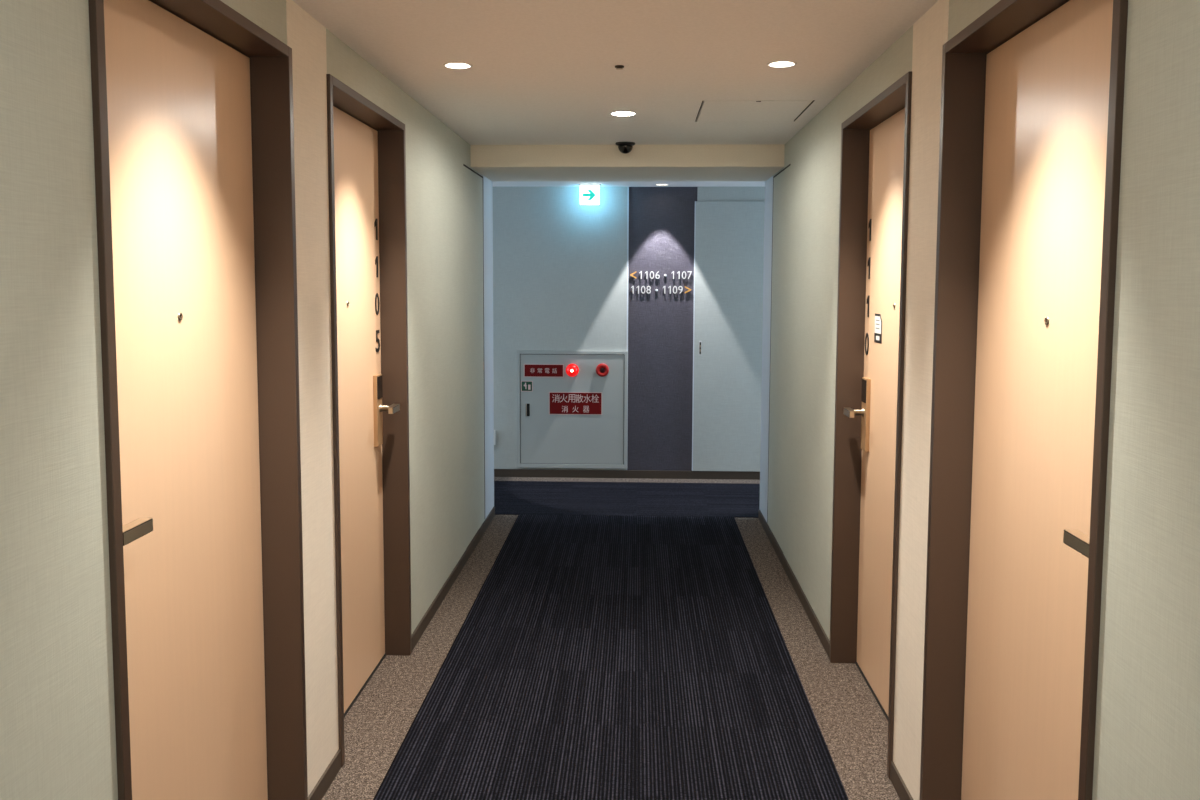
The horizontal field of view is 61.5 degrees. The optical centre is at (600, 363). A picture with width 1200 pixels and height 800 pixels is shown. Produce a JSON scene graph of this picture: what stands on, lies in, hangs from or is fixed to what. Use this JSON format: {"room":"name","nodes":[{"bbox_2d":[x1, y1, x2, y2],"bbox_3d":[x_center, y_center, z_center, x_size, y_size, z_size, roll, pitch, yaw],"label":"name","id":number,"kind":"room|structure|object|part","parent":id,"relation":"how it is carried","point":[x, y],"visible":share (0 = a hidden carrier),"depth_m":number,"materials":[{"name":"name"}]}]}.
{"room":"hotel corridor","nodes":[
{"label":"hotel corridor","id":0,"kind":"room"},
{"bbox_2d":[0,0,488,799],"bbox_3d":[-1.016,0.225,2.220,0.252,2.370,9.108,0,5,2],"label":"wall","id":1,"kind":"structure","parent":0,"point":[58,733],"depth_m":1.78,"materials":[{"name":"beige paint"}]},
{"bbox_2d":[88,0,307,799],"bbox_3d":[-0.953,0.283,2.368,0.158,2.230,1.022,0,5,2],"label":"door","id":2,"kind":"structure","parent":1,"relation":"in","point":[192,100],"depth_m":2.45,"materials":[{"name":"beige wood"}]},
{"bbox_3d":[-0.944,0.331,1.987,0.070,0.034,0.118,0,5,2],"label":"lever handle","id":3,"kind":"part","parent":2,"relation":"part of","materials":[{"name":"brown metal"}]},
{"bbox_2d":[326,74,411,766],"bbox_3d":[-0.901,0.172,3.723,0.158,2.230,1.016,0,5,2],"label":"door","id":4,"kind":"structure","parent":1,"relation":"in","point":[367,144],"depth_m":3.98,"materials":[{"name":"beige wood"}]},
{"bbox_3d":[-0.907,0.191,4.113,0.016,0.291,0.082,0,5,2],"label":"lock plate","id":5,"kind":"part","parent":4,"relation":"part of","materials":[{"name":"brown metal"}]},
{"bbox_3d":[-0.864,0.185,4.104,0.070,0.034,0.118,0,5,2],"label":"lever handle","id":6,"kind":"part","parent":4,"relation":"part of","materials":[{"name":"silver metal"}]},
{"bbox_2d":[308,507,494,799],"bbox_3d":[-0.891,1.375,2.309,0.010,0.062,9.107,0,5,2],"label":"baseboard","id":7,"kind":"structure","parent":1,"relation":"attached to","point":[333,768],"depth_m":4.67,"materials":[{"name":"brown wood"}]},
{"bbox_2d":[463,164,484,547],"bbox_3d":[-0.770,-0.053,6.031,0.046,2.173,0.722,0,5,2],"label":"door","id":8,"kind":"structure","parent":1,"relation":"in","point":[473,181],"depth_m":6.00,"materials":[{"name":"paint"}]},
{"bbox_2d":[483,176,493,518],"bbox_3d":[-0.851,-0.183,6.576,0.253,2.470,0.376,0,5,2],"label":"trim","id":9,"kind":"structure","parent":1,"relation":"attached to","point":[487,184],"depth_m":6.57,"materials":[{"name":"paint"}]},
{"bbox_2d":[322,477,899,799],"bbox_3d":[0.103,1.403,3.006,8.000,0.100,10.567,0,5,2],"label":"floor","id":10,"kind":"structure","parent":0,"point":[853,726],"depth_m":3.97,"materials":[{"name":"carpet"}]},
{"bbox_2d":[373,514,848,799],"bbox_3d":[0.004,1.407,2.317,1.461,0.004,9.085,0,5,2],"label":"carpet runner","id":11,"kind":"object","parent":10,"relation":"on","point":[596,657],"visible":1,"depth_m":3.98,"materials":[{"name":"carpet"}]},
{"bbox_2d":[494,481,759,517],"bbox_3d":[0.269,0.990,7.406,7.960,0.004,1.139,0,5,2],"label":"carpet runner","id":12,"kind":"object","parent":10,"relation":"on","point":[736,500],"visible":0.33,"depth_m":7.36,"materials":[{"name":"blue carpet"}]},
{"bbox_2d":[292,0,938,144],"bbox_3d":[-0.004,-0.975,1.656,1.840,0.120,8.257,0,5,2],"label":"ceiling","id":13,"kind":"structure","parent":0,"point":[541,73],"depth_m":3.49,"materials":[{"name":"paint"}]},
{"bbox_2d":[443,62,472,68],"bbox_3d":[-0.516,-1.094,3.655,0.108,0.033,0.108,0,5,2],"label":"recessed light","id":14,"kind":"object","parent":13,"relation":"in","point":[454,65],"visible":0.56,"depth_m":3.69,"materials":[{"name":"white plastic"}]},
{"bbox_2d":[610,63,628,69],"bbox_3d":[0.069,-1.070,3.640,0.072,0.015,0.072,0,5,2],"label":"sprinkler head","id":15,"kind":"object","parent":13,"relation":"attached to","point":[619,66],"visible":1,"depth_m":3.63},
{"bbox_2d":[610,111,636,115],"bbox_3d":[0.106,-1.176,4.696,0.126,0.036,0.126,0,5,2],"label":"recessed light","id":16,"kind":"object","parent":13,"relation":"in","point":[618,113],"visible":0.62,"depth_m":4.68,"materials":[{"name":"white plastic"}]},
{"bbox_2d":[616,142,634,153],"bbox_3d":[0.142,-1.217,5.706,0.112,0.060,0.112,0,5,2],"label":"dome camera","id":17,"kind":"object","parent":13,"relation":"attached to","point":[624,147],"visible":1,"depth_m":5.67,"materials":[{"name":"black plastic"}]},
{"bbox_2d":[470,144,784,180],"bbox_3d":[0.167,-1.285,6.202,1.800,0.245,0.863,0,5,2],"label":"beam","id":18,"kind":"structure","parent":13,"relation":"attached to","point":[713,162],"depth_m":5.80,"materials":[{"name":"paint"}]},
{"bbox_2d":[695,100,814,121],"bbox_3d":[0.694,-1.166,4.636,0.483,0.022,0.583,0,5,2],"label":"ceiling hatch","id":19,"kind":"object","parent":13,"relation":"attached to","point":[757,110],"visible":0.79,"depth_m":4.60,"materials":[{"name":"paint"}]},
{"bbox_2d":[767,61,796,67],"bbox_3d":[0.651,-1.087,3.611,0.108,0.033,0.108,0,5,2],"label":"recessed light","id":20,"kind":"object","parent":13,"relation":"in","point":[777,64],"visible":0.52,"depth_m":3.64,"materials":[{"name":"white plastic"}]},
{"bbox_2d":[492,181,764,186],"bbox_3d":[0.281,-1.403,7.308,8.000,0.120,1.367,0,5,2],"label":"ceiling","id":21,"kind":"structure","parent":0,"point":[495,183],"depth_m":7.75,"materials":[{"name":"paint"}]},
{"bbox_2d":[578,184,600,204],"bbox_3d":[-0.081,-1.303,7.792,0.175,0.162,0.032,0,5,2],"label":"exit sign","id":22,"kind":"object","parent":21,"relation":"hanging from","point":[589,193],"visible":1,"depth_m":7.78,"materials":[{"name":"white plastic"}]},
{"bbox_2d":[493,187,764,471],"bbox_3d":[0.305,-0.290,8.140,8.000,2.435,0.150,0,5,2],"label":"wall","id":23,"kind":"structure","parent":0,"point":[560,263],"depth_m":8.06,"materials":[{"name":"paint"}]},
{"bbox_2d":[517,350,627,468],"bbox_3d":[-0.229,0.376,8.102,0.893,0.951,0.072,0,5,2],"label":"cabinet","id":24,"kind":"object","parent":23,"relation":"attached to","point":[572,405],"visible":1,"depth_m":8.12,"materials":[{"name":"white metal"}]},
{"bbox_3d":[-0.586,0.376,8.137,0.048,0.126,0.002,0,5,2],"label":"pull handle","id":25,"kind":"part","parent":24,"relation":"part of","materials":[{"name":"metal"}]},
{"bbox_2d":[566,364,578,376],"bbox_3d":[-0.226,0.057,8.071,0.106,0.106,0.053,0,5,2],"label":"lamp","id":26,"kind":"object","parent":24,"relation":"attached to","point":[572,370],"depth_m":8.06,"materials":[{"name":"red plastic"}]},
{"bbox_2d":[494,469,759,479],"bbox_3d":[0.297,0.898,8.156,8.000,0.064,0.012,0,5,2],"label":"baseboard","id":27,"kind":"structure","parent":23,"relation":"attached to","point":[750,475],"depth_m":8.15,"materials":[{"name":"brown wood"}]},
{"bbox_2d":[626,187,628,469],"bbox_3d":[0.217,-0.268,8.075,0.012,2.269,0.014,0,5,2],"label":"trim","id":28,"kind":"structure","parent":23,"relation":"attached to","point":[627,187],"depth_m":8.02,"materials":[{"name":"paint"}]},
{"bbox_2d":[630,271,691,293],"bbox_3d":[0.484,-0.645,8.034,0.491,0.179,0.014,0,5,2],"label":"direction sign","id":29,"kind":"object","parent":23,"relation":"attached to","point":[646,272],"visible":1,"depth_m":8.03,"materials":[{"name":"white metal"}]},
{"bbox_2d":[692,201,764,471],"bbox_3d":[1.157,-0.205,8.035,0.828,2.154,0.034,0,5,2],"label":"door","id":30,"kind":"structure","parent":23,"relation":"in","point":[728,235],"depth_m":8.02,"materials":[{"name":"paint"}]},
{"bbox_2d":[767,0,1199,799],"bbox_3d":[1.031,0.238,2.143,0.252,2.370,9.108,0,5,2],"label":"wall","id":31,"kind":"structure","parent":0,"point":[1147,727],"depth_m":1.71,"materials":[{"name":"beige paint"}]},
{"bbox_2d":[759,176,772,521],"bbox_3d":[1.195,-0.170,6.500,0.253,2.470,0.376,0,5,2],"label":"trim","id":32,"kind":"structure","parent":31,"relation":"attached to","point":[768,207],"depth_m":6.50,"materials":[{"name":"paint"}]},
{"bbox_2d":[767,163,790,550],"bbox_3d":[1.073,-0.041,5.963,0.046,2.173,0.722,0,5,2],"label":"door","id":33,"kind":"structure","parent":31,"relation":"in","point":[781,180],"depth_m":5.93,"materials":[{"name":"paint"}]},
{"bbox_2d":[758,510,912,799],"bbox_3d":[0.898,1.387,2.242,0.010,0.062,9.107,0,5,2],"label":"baseboard","id":34,"kind":"structure","parent":31,"relation":"attached to","point":[896,779],"depth_m":4.73,"materials":[{"name":"brown wood"}]},
{"bbox_2d":[829,71,911,778],"bbox_3d":[1.029,0.184,3.651,0.158,2.230,1.016,0,5,2],"label":"door","id":35,"kind":"structure","parent":31,"relation":"in","point":[875,140],"depth_m":3.96,"materials":[{"name":"beige wood"}]},
{"bbox_3d":[1.020,0.198,4.034,0.070,0.034,0.118,0,5,2],"label":"lever handle","id":36,"kind":"part","parent":35,"relation":"part of","materials":[{"name":"silver metal"}]},
{"bbox_3d":[1.064,0.204,4.040,0.016,0.291,0.082,0,5,2],"label":"lock plate","id":37,"kind":"part","parent":35,"relation":"part of","materials":[{"name":"brown metal"}]},
{"bbox_2d":[920,0,1127,799],"bbox_3d":[0.978,0.296,2.296,0.158,2.230,1.022,0,5,2],"label":"door","id":38,"kind":"structure","parent":31,"relation":"in","point":[1032,91],"depth_m":2.41,"materials":[{"name":"beige wood"}]},
{"bbox_3d":[0.941,0.344,1.917,0.070,0.034,0.118,0,5,2],"label":"lever handle","id":39,"kind":"part","parent":38,"relation":"part of","materials":[{"name":"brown metal"}]}
]}

